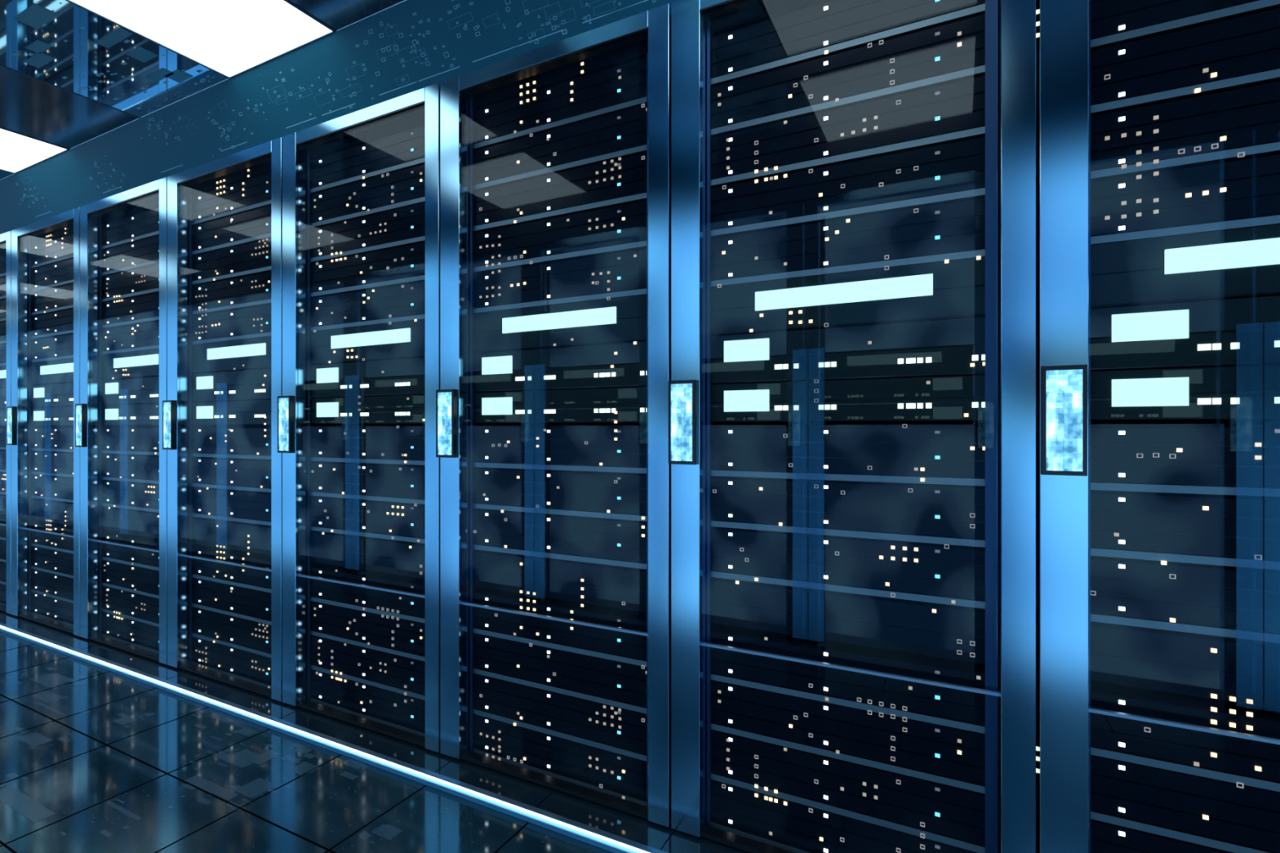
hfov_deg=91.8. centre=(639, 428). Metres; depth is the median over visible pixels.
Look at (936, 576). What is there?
light
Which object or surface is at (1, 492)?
shelf
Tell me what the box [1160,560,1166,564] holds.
light
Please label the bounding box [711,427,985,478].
server
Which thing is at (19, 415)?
tall cabinet
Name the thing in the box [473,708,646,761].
shelf
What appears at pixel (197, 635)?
shelf
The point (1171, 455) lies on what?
light
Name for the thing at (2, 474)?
server
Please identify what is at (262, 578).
server
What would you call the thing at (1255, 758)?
server
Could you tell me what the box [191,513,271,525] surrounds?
shelf
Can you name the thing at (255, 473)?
server
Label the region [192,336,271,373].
display unit
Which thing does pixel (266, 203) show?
shelf
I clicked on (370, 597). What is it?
server
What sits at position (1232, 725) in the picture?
light
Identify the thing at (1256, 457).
light
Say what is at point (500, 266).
shelf
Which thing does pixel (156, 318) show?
shelf
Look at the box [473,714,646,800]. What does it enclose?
server
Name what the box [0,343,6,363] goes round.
server
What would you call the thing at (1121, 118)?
light
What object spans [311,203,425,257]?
server
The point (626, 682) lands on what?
server
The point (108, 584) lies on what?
shelf
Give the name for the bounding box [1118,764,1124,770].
light
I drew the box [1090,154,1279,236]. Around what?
server
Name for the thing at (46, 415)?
switch
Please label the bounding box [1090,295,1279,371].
switch
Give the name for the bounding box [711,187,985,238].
shelf
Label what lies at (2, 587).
server
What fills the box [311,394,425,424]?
switch
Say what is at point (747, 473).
shelf
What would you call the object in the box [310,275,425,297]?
shelf
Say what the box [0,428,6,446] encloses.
server
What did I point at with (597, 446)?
server
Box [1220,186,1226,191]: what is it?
light
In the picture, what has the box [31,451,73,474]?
server
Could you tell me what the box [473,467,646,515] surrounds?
server
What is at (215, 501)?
server
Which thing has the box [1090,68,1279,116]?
shelf
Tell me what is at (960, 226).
server
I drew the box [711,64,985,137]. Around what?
shelf
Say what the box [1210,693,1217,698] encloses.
light
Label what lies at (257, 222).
server
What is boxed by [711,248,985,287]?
shelf
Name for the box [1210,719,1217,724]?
light
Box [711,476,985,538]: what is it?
server
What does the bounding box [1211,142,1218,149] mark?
light
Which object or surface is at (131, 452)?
shelf
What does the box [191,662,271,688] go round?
shelf
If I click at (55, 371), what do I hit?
display unit
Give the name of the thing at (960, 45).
server
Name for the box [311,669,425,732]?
server
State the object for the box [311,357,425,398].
switch
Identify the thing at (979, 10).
shelf
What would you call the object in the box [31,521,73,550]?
server
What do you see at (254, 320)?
server
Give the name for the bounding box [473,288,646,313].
shelf
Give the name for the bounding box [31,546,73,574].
server
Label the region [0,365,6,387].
display unit
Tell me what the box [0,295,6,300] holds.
shelf
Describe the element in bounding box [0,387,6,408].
switch
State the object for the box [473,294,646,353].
display unit
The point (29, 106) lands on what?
ceiling panel
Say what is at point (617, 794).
shelf
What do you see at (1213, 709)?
light
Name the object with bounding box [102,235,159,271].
server
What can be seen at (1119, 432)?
light
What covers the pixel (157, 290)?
shelf
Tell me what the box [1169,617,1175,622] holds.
light
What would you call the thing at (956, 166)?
server
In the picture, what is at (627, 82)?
server
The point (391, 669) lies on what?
server
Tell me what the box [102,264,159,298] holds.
server
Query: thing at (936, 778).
shelf
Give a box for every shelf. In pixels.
[0,272,6,278]
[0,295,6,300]
[0,317,6,322]
[0,340,6,344]
[0,446,6,449]
[0,491,6,494]
[0,536,6,540]
[0,558,6,562]
[0,580,6,585]
[31,253,73,268]
[31,279,73,292]
[31,304,73,315]
[31,329,73,338]
[31,355,73,362]
[31,448,73,452]
[31,471,73,477]
[31,495,73,502]
[31,542,73,554]
[31,565,73,578]
[31,589,73,603]
[31,612,73,626]
[102,230,159,248]
[102,259,159,275]
[102,288,159,302]
[102,316,159,328]
[102,345,159,354]
[102,450,159,455]
[102,476,159,484]
[102,502,159,512]
[102,556,159,570]
[102,582,159,599]
[102,608,159,626]
[102,634,159,653]
[191,200,271,225]
[191,232,271,254]
[191,266,271,284]
[191,298,271,315]
[191,332,271,344]
[191,453,271,459]
[191,483,271,492]
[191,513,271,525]
[191,573,271,592]
[191,603,271,625]
[191,632,271,657]
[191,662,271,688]
[310,157,425,193]
[310,196,425,227]
[310,235,425,262]
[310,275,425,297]
[310,314,425,331]
[310,457,425,465]
[310,491,425,504]
[310,526,425,543]
[310,596,425,623]
[310,631,425,662]
[310,665,425,700]
[310,698,425,737]
[473,96,646,150]
[473,144,646,191]
[473,192,646,231]
[473,240,646,273]
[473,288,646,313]
[473,462,646,473]
[473,503,646,521]
[473,544,646,569]
[473,627,646,666]
[473,667,646,714]
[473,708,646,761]
[473,748,646,806]
[711,3,985,87]
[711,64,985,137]
[711,126,985,187]
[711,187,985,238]
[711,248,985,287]
[711,470,985,485]
[711,520,985,547]
[711,570,985,608]
[711,672,985,733]
[711,722,985,794]
[711,772,985,852]
[711,821,814,852]
[1090,0,1279,51]
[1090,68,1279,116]
[1090,142,1279,182]
[1090,214,1279,244]
[1090,481,1279,497]
[1090,546,1279,569]
[1090,612,1279,643]
[1090,745,1279,791]
[1090,809,1277,852]
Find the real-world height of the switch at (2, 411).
0.099 m
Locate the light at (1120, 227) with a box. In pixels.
[1118,225,1124,230]
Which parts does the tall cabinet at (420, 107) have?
handle, mounting rail, rail, blank panel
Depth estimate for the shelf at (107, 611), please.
3.04 m
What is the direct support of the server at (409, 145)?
on the tall cabinet at (420, 107)
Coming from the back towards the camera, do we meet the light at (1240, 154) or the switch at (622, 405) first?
the switch at (622, 405)
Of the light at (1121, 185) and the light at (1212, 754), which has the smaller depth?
the light at (1212, 754)
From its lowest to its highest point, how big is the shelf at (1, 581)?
0.015 m
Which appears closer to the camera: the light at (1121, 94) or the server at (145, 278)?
the light at (1121, 94)
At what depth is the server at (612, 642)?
1.88 m
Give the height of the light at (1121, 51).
0.007 m
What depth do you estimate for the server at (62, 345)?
3.43 m
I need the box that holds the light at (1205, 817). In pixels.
[1202,814,1208,820]
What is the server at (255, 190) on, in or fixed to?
on the tall cabinet at (266, 157)
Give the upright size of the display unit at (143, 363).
0.126 m
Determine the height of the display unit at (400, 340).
0.126 m
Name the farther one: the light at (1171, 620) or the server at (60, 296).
the server at (60, 296)
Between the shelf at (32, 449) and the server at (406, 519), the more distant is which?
the shelf at (32, 449)
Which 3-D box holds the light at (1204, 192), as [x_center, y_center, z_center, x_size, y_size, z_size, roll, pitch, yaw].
[1.087,-0.453,1.191,0.008,0.007,0.003,0,0,27]
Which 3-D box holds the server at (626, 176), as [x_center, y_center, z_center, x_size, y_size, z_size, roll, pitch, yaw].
[-0.102,-0.721,2.177,0.665,0.112,0.664,0,0,27]
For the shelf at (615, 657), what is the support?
attached to the tall cabinet at (647, 33)
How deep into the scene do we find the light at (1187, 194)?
1.20 m
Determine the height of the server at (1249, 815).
0.112 m
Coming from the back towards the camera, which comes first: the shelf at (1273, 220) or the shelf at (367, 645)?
the shelf at (367, 645)
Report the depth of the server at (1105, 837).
1.25 m
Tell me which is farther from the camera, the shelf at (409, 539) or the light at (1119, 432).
the shelf at (409, 539)
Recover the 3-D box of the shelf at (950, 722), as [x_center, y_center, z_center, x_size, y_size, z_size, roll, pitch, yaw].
[0.640,0.663,1.812,0.671,0.015,0.692,0,0,27]
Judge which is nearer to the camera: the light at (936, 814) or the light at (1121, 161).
the light at (1121, 161)
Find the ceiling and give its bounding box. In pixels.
[0,0,336,173]
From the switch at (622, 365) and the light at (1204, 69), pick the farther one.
the switch at (622, 365)
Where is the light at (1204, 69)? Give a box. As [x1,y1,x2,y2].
[1202,67,1208,72]
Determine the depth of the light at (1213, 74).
1.19 m
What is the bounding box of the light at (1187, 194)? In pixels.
[1185,192,1191,197]
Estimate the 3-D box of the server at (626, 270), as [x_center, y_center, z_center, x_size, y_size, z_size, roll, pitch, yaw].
[-0.102,-0.451,2.177,0.665,0.112,0.664,0,0,27]
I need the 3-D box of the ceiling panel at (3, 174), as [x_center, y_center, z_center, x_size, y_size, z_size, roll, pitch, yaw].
[-3.665,-1.330,3.124,0.656,0.007,0.557,0,0,27]
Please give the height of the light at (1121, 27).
0.007 m
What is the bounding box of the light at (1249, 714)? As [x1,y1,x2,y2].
[1246,711,1253,717]
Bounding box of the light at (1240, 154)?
[1237,151,1244,157]
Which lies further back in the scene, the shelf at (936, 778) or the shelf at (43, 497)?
the shelf at (43, 497)
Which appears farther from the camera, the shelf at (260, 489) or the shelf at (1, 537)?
the shelf at (1, 537)
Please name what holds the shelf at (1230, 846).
attached to the tall cabinet at (1064, 45)
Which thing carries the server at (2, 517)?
on the tall cabinet at (6, 237)
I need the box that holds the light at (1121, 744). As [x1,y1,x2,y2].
[1118,742,1124,747]
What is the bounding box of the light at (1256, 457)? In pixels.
[1254,455,1261,459]
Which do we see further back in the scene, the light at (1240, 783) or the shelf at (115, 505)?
the shelf at (115, 505)
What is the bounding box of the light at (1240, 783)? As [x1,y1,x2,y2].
[1236,782,1244,788]
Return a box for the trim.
[0,610,750,852]
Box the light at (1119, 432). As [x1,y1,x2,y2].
[1118,431,1124,434]
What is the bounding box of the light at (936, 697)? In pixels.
[934,695,940,699]
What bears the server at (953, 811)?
on the tall cabinet at (1009, 69)
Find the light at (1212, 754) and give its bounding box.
[1210,752,1217,757]
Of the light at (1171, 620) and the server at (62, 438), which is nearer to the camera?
the light at (1171, 620)
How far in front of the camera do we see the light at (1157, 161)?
1.22 m
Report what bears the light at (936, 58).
attached to the server at (960, 45)
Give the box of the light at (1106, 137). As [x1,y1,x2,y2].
[1104,135,1110,140]
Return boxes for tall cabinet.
[0,231,11,613]
[6,207,79,636]
[75,177,167,664]
[162,137,282,702]
[277,82,439,752]
[435,3,671,827]
[668,0,1035,852]
[1035,0,1279,852]
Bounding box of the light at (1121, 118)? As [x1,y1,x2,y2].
[1118,115,1124,121]
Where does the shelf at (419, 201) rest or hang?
attached to the tall cabinet at (420, 107)
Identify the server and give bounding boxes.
[0,253,6,274]
[0,276,6,296]
[0,298,6,319]
[0,321,6,341]
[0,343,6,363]
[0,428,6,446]
[0,449,6,469]
[0,471,6,491]
[0,514,6,537]
[0,539,6,559]
[0,561,6,582]
[0,583,6,603]
[31,233,73,265]
[31,258,73,288]
[31,284,73,312]
[31,308,73,336]
[31,333,73,359]
[31,428,73,448]
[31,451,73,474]
[31,475,73,498]
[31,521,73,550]
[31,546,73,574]
[31,568,73,599]
[31,592,73,624]
[102,207,159,245]
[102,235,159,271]
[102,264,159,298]
[102,293,159,324]
[102,321,159,351]
[102,428,159,451]
[102,453,159,479]
[102,480,159,508]
[102,533,159,566]
[102,560,159,595]
[102,586,159,622]
[102,612,159,650]
[192,172,271,221]
[192,205,271,250]
[192,238,271,280]
[192,271,271,311]
[192,304,271,340]
[192,428,271,455]
[192,457,271,488]
[192,487,271,520]
[192,546,271,588]
[192,577,271,620]
[192,607,271,653]
[192,636,271,684]
[311,124,425,188]
[311,164,425,222]
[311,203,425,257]
[311,242,425,292]
[311,281,425,327]
[311,427,425,460]
[311,462,425,498]
[311,496,425,537]
[311,564,425,617]
[311,601,425,656]
[311,635,425,694]
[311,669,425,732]
[473,57,646,143]
[473,104,646,184]
[473,152,646,226]
[473,200,646,266]
[473,248,646,308]
[473,427,646,466]
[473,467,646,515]
[473,509,646,562]
[473,589,646,660]
[473,633,646,706]
[473,673,646,754]
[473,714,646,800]
[711,0,985,78]
[711,13,985,128]
[711,75,985,179]
[711,136,985,230]
[711,198,985,280]
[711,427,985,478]
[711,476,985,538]
[711,527,985,599]
[711,624,985,724]
[711,680,985,785]
[711,729,985,845]
[711,779,977,852]
[1090,0,1258,39]
[1090,8,1279,105]
[1090,80,1279,171]
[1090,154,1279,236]
[1090,427,1279,487]
[1090,489,1279,559]
[1090,555,1279,633]
[1090,680,1279,782]
[1090,755,1279,852]
[1090,818,1232,852]
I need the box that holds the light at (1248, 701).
[1246,698,1253,704]
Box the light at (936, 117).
[934,115,940,120]
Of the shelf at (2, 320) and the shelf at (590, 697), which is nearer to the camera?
the shelf at (590, 697)
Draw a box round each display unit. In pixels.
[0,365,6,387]
[31,358,73,385]
[102,348,159,379]
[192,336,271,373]
[311,319,425,364]
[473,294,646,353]
[711,257,985,336]
[1090,224,1279,309]
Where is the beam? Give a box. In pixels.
[0,0,675,234]
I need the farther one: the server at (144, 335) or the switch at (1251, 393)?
the server at (144, 335)
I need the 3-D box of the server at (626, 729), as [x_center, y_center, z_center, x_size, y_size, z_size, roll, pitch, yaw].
[-0.102,0.864,2.177,0.665,0.111,0.664,0,0,27]
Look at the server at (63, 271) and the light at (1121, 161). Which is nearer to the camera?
the light at (1121, 161)
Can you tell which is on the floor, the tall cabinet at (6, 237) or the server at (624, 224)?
the tall cabinet at (6, 237)
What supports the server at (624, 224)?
on the tall cabinet at (647, 33)
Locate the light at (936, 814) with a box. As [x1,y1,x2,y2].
[934,812,940,817]
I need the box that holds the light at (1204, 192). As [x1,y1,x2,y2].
[1202,190,1208,195]
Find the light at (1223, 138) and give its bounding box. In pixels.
[1220,135,1226,141]
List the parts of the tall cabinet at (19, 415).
handle, mounting rail, rail, blank panel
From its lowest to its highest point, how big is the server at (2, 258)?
0.111 m
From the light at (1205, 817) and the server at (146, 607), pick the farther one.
the server at (146, 607)
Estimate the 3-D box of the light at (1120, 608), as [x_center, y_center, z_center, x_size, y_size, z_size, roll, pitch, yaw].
[0.973,0.364,1.252,0.010,0.007,0.003,0,0,27]
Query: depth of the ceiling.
2.25 m
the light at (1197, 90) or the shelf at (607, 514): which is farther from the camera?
the shelf at (607, 514)
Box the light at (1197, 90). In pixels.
[1194,87,1200,93]
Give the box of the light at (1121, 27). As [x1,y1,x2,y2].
[1118,24,1124,30]
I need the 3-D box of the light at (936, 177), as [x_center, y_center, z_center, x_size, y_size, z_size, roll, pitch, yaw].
[0.674,-0.569,1.406,0.010,0.007,0.003,0,0,27]
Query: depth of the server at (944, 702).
1.50 m
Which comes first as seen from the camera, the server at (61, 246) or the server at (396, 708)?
the server at (396, 708)
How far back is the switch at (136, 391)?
3.04 m
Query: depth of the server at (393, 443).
2.27 m
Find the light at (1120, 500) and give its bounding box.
[1118,497,1124,502]
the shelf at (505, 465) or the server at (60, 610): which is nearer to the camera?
the shelf at (505, 465)
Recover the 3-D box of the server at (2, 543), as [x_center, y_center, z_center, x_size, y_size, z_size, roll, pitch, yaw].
[-3.777,0.730,4.074,0.665,0.112,0.664,0,0,27]
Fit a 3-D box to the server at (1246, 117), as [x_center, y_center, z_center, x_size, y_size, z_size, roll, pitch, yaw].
[1.367,-0.586,1.419,0.665,0.112,0.664,0,0,27]
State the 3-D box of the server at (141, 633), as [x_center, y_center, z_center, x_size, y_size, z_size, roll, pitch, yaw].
[-2.307,0.994,3.315,0.665,0.111,0.664,0,0,27]
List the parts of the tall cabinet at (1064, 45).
door, handle, mounting rail, blank panel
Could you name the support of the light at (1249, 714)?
attached to the tall cabinet at (1064, 45)
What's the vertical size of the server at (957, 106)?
0.112 m
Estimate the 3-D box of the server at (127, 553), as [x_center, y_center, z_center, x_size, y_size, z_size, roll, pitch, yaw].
[-2.307,0.598,3.315,0.665,0.112,0.664,0,0,27]
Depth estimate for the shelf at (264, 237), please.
2.66 m
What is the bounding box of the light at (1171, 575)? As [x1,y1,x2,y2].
[1168,573,1176,578]
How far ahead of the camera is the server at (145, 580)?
3.04 m
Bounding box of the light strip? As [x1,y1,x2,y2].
[0,622,666,852]
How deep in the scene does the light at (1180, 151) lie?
1.21 m
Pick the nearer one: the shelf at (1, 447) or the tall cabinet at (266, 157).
the tall cabinet at (266, 157)
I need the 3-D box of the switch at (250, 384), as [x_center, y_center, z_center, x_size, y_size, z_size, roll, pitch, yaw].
[-1.572,-0.184,2.935,0.665,0.123,0.666,0,0,27]
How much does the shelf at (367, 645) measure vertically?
0.015 m
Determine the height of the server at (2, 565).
0.111 m
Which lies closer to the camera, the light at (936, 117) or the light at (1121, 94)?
the light at (1121, 94)
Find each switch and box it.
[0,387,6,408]
[0,408,6,426]
[31,382,73,407]
[31,406,73,425]
[102,376,159,404]
[102,404,159,425]
[192,368,271,402]
[192,400,271,425]
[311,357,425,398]
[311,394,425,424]
[473,341,646,392]
[473,386,646,424]
[711,316,985,384]
[711,375,985,423]
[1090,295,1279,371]
[1090,364,1279,422]
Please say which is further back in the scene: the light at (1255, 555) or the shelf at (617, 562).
the shelf at (617, 562)
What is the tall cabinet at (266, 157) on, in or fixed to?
on the floor
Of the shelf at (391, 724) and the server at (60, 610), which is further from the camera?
the server at (60, 610)
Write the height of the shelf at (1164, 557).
0.015 m
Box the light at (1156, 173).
[1153,171,1159,175]
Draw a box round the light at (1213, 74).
[1210,71,1217,77]
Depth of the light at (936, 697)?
1.41 m
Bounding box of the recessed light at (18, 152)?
[0,128,69,173]
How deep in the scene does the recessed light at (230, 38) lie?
2.05 m
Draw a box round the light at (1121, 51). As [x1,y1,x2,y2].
[1118,48,1124,54]
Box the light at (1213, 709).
[1210,706,1217,712]
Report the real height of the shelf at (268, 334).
0.015 m
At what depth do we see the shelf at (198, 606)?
2.65 m
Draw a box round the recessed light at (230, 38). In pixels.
[66,0,334,78]
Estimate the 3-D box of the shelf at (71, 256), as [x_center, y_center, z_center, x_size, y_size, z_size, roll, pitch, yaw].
[-3.034,-0.927,3.709,0.671,0.015,0.692,0,0,27]
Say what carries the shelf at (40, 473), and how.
attached to the tall cabinet at (19, 415)
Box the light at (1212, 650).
[1210,648,1217,653]
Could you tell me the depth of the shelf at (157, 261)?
3.05 m
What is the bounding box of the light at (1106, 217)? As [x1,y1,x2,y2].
[1104,215,1110,219]
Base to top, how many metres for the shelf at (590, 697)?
0.015 m
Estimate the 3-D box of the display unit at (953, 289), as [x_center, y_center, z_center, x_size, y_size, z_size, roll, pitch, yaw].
[0.632,-0.315,1.797,0.665,0.126,0.666,0,0,27]
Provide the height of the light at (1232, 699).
0.007 m
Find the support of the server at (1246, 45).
on the tall cabinet at (1064, 45)
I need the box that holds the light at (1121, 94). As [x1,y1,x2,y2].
[1118,91,1124,97]
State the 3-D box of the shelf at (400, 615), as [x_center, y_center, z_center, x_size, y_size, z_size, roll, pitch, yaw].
[-0.830,0.663,2.571,0.671,0.015,0.692,0,0,27]
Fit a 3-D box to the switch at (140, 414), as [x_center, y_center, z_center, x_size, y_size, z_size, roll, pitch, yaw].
[-2.307,-0.068,3.314,0.665,0.099,0.666,0,0,27]
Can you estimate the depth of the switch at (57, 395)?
3.43 m
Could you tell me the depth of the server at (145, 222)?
3.04 m
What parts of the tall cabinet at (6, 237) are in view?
blank panel, rail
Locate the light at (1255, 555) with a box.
[1254,555,1262,559]
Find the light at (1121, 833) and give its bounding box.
[1118,831,1124,836]
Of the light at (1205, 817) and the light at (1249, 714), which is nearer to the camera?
the light at (1249, 714)
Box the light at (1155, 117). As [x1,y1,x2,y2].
[1153,115,1158,119]
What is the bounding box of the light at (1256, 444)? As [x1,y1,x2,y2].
[1254,442,1261,446]
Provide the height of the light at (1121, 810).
0.007 m
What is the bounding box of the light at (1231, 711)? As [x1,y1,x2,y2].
[1229,709,1235,714]
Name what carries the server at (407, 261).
on the tall cabinet at (420, 107)
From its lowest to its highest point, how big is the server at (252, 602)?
0.112 m
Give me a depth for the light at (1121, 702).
1.25 m
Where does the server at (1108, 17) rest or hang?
on the tall cabinet at (1064, 45)
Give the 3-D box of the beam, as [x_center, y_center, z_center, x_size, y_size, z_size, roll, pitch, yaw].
[-3.535,-1.224,3.453,13.350,0.223,0.152,0,0,27]
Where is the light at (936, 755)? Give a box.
[934,753,940,758]
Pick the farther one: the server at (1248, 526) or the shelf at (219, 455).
the shelf at (219, 455)
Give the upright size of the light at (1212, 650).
0.007 m
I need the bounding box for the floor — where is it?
[0,631,613,852]
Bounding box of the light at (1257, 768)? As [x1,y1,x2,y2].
[1254,765,1261,771]
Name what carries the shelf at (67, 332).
attached to the tall cabinet at (19, 415)
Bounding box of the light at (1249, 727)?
[1246,724,1253,730]
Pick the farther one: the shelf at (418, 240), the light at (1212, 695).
the shelf at (418, 240)
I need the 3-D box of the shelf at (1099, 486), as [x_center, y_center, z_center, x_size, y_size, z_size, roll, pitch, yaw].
[1.375,0.118,1.433,0.671,0.015,0.692,0,0,27]
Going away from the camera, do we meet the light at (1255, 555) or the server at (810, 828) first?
the light at (1255, 555)
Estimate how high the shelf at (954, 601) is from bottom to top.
0.015 m
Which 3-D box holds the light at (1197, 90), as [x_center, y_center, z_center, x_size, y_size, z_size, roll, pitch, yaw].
[1.076,-0.652,1.196,0.008,0.007,0.003,0,0,27]
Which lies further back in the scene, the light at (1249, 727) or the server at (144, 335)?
the server at (144, 335)
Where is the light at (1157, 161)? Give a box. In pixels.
[1153,159,1159,164]
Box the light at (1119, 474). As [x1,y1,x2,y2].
[1118,473,1124,476]
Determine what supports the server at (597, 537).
on the tall cabinet at (647, 33)
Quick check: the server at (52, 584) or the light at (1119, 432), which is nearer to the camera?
the light at (1119, 432)
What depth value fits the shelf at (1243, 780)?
1.21 m
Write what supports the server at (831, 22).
on the tall cabinet at (1009, 69)
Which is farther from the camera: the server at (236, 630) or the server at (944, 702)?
the server at (236, 630)
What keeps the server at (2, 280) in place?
on the tall cabinet at (6, 237)
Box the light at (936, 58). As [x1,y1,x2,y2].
[934,56,940,61]
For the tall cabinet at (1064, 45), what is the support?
on the floor
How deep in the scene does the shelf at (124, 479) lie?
3.06 m
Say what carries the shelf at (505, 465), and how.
attached to the tall cabinet at (647, 33)
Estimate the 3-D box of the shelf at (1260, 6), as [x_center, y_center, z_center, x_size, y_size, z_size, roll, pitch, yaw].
[1.375,-0.792,1.433,0.671,0.015,0.692,0,0,27]
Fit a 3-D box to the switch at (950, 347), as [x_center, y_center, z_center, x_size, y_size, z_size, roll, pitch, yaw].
[0.632,-0.184,1.797,0.665,0.123,0.666,0,0,27]
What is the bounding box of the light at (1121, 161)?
[1118,158,1124,164]
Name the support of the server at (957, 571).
on the tall cabinet at (1009, 69)
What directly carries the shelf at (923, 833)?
attached to the tall cabinet at (1009, 69)
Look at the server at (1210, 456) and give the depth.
1.21 m
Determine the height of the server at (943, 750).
0.112 m
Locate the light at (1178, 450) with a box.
[1176,448,1182,452]
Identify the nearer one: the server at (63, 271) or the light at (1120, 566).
the light at (1120, 566)
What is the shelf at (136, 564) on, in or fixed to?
attached to the tall cabinet at (89, 426)
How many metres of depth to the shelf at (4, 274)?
3.74 m
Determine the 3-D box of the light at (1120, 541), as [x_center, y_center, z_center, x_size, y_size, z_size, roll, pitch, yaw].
[0.973,0.229,1.252,0.010,0.007,0.003,0,0,27]
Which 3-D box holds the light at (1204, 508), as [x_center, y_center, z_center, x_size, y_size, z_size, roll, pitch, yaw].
[1.087,0.153,1.191,0.008,0.007,0.003,0,0,27]
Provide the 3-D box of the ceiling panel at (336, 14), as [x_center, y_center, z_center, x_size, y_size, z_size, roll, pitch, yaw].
[-0.857,-1.331,1.674,0.644,0.008,0.557,0,0,27]
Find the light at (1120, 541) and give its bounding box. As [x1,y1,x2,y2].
[1118,539,1124,544]
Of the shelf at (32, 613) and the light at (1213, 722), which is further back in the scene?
the shelf at (32, 613)
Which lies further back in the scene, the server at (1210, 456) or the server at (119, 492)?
the server at (119, 492)
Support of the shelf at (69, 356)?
attached to the tall cabinet at (19, 415)
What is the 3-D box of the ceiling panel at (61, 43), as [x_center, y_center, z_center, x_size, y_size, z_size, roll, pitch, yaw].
[-1.972,-1.330,2.250,0.656,0.007,0.557,0,0,27]
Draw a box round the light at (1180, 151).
[1177,148,1185,154]
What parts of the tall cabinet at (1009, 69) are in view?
handle, mounting rail, rail, blank panel, mounting rail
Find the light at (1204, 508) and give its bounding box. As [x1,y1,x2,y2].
[1202,506,1208,510]
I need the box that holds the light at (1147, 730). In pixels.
[1144,727,1151,733]
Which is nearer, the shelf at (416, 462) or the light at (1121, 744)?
the light at (1121, 744)
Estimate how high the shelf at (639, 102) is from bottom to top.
0.015 m
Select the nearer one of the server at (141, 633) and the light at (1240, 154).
the light at (1240, 154)
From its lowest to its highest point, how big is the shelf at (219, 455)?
0.015 m
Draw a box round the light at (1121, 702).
[1118,699,1124,705]
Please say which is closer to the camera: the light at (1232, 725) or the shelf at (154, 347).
the light at (1232, 725)
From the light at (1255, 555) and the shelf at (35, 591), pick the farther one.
the shelf at (35, 591)
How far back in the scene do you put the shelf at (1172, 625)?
1.21 m
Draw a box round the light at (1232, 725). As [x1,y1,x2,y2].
[1229,722,1235,728]
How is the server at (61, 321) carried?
on the tall cabinet at (19, 415)
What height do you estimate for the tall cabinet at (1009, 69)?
2.202 m
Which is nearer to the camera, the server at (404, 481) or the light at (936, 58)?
the light at (936, 58)
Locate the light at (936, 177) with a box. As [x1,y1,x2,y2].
[934,175,940,180]
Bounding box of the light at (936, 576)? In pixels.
[934,574,940,578]
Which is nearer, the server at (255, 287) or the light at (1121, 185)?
the light at (1121, 185)
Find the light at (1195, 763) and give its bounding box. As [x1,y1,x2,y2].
[1193,761,1199,766]
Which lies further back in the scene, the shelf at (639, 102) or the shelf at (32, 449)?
the shelf at (32, 449)
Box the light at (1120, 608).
[1118,606,1124,611]
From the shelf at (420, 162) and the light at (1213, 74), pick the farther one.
the shelf at (420, 162)
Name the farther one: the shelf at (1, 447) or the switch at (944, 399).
the shelf at (1, 447)
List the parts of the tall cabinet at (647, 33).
handle, mounting rail, rail, blank panel, mounting rail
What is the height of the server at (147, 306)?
0.112 m
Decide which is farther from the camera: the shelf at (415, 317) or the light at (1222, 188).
the shelf at (415, 317)
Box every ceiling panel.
[0,0,227,117]
[0,66,137,148]
[0,169,13,179]
[288,0,404,30]
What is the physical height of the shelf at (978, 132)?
0.015 m
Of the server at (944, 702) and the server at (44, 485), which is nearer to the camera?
the server at (944, 702)
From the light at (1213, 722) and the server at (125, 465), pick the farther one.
the server at (125, 465)
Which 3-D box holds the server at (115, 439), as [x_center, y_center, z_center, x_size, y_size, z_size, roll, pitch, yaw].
[-2.307,0.054,3.315,0.665,0.112,0.664,0,0,27]
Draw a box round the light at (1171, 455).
[1168,453,1176,458]
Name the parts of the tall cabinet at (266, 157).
handle, mounting rail, rail, blank panel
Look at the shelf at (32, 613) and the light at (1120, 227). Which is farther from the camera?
the shelf at (32, 613)
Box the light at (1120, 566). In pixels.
[1118,564,1124,568]
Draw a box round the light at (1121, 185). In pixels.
[1118,182,1124,188]
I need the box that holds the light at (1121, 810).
[1118,807,1124,813]
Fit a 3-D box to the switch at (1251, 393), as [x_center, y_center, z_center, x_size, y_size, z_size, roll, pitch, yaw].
[1.367,-0.068,1.418,0.665,0.099,0.666,0,0,27]
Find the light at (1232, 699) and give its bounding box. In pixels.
[1229,696,1235,702]
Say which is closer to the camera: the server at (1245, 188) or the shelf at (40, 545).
the server at (1245, 188)
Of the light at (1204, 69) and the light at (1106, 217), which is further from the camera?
the light at (1106, 217)
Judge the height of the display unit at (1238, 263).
0.126 m
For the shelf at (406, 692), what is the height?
0.015 m
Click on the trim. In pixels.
(631, 827)
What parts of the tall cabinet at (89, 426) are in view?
handle, mounting rail, rail, blank panel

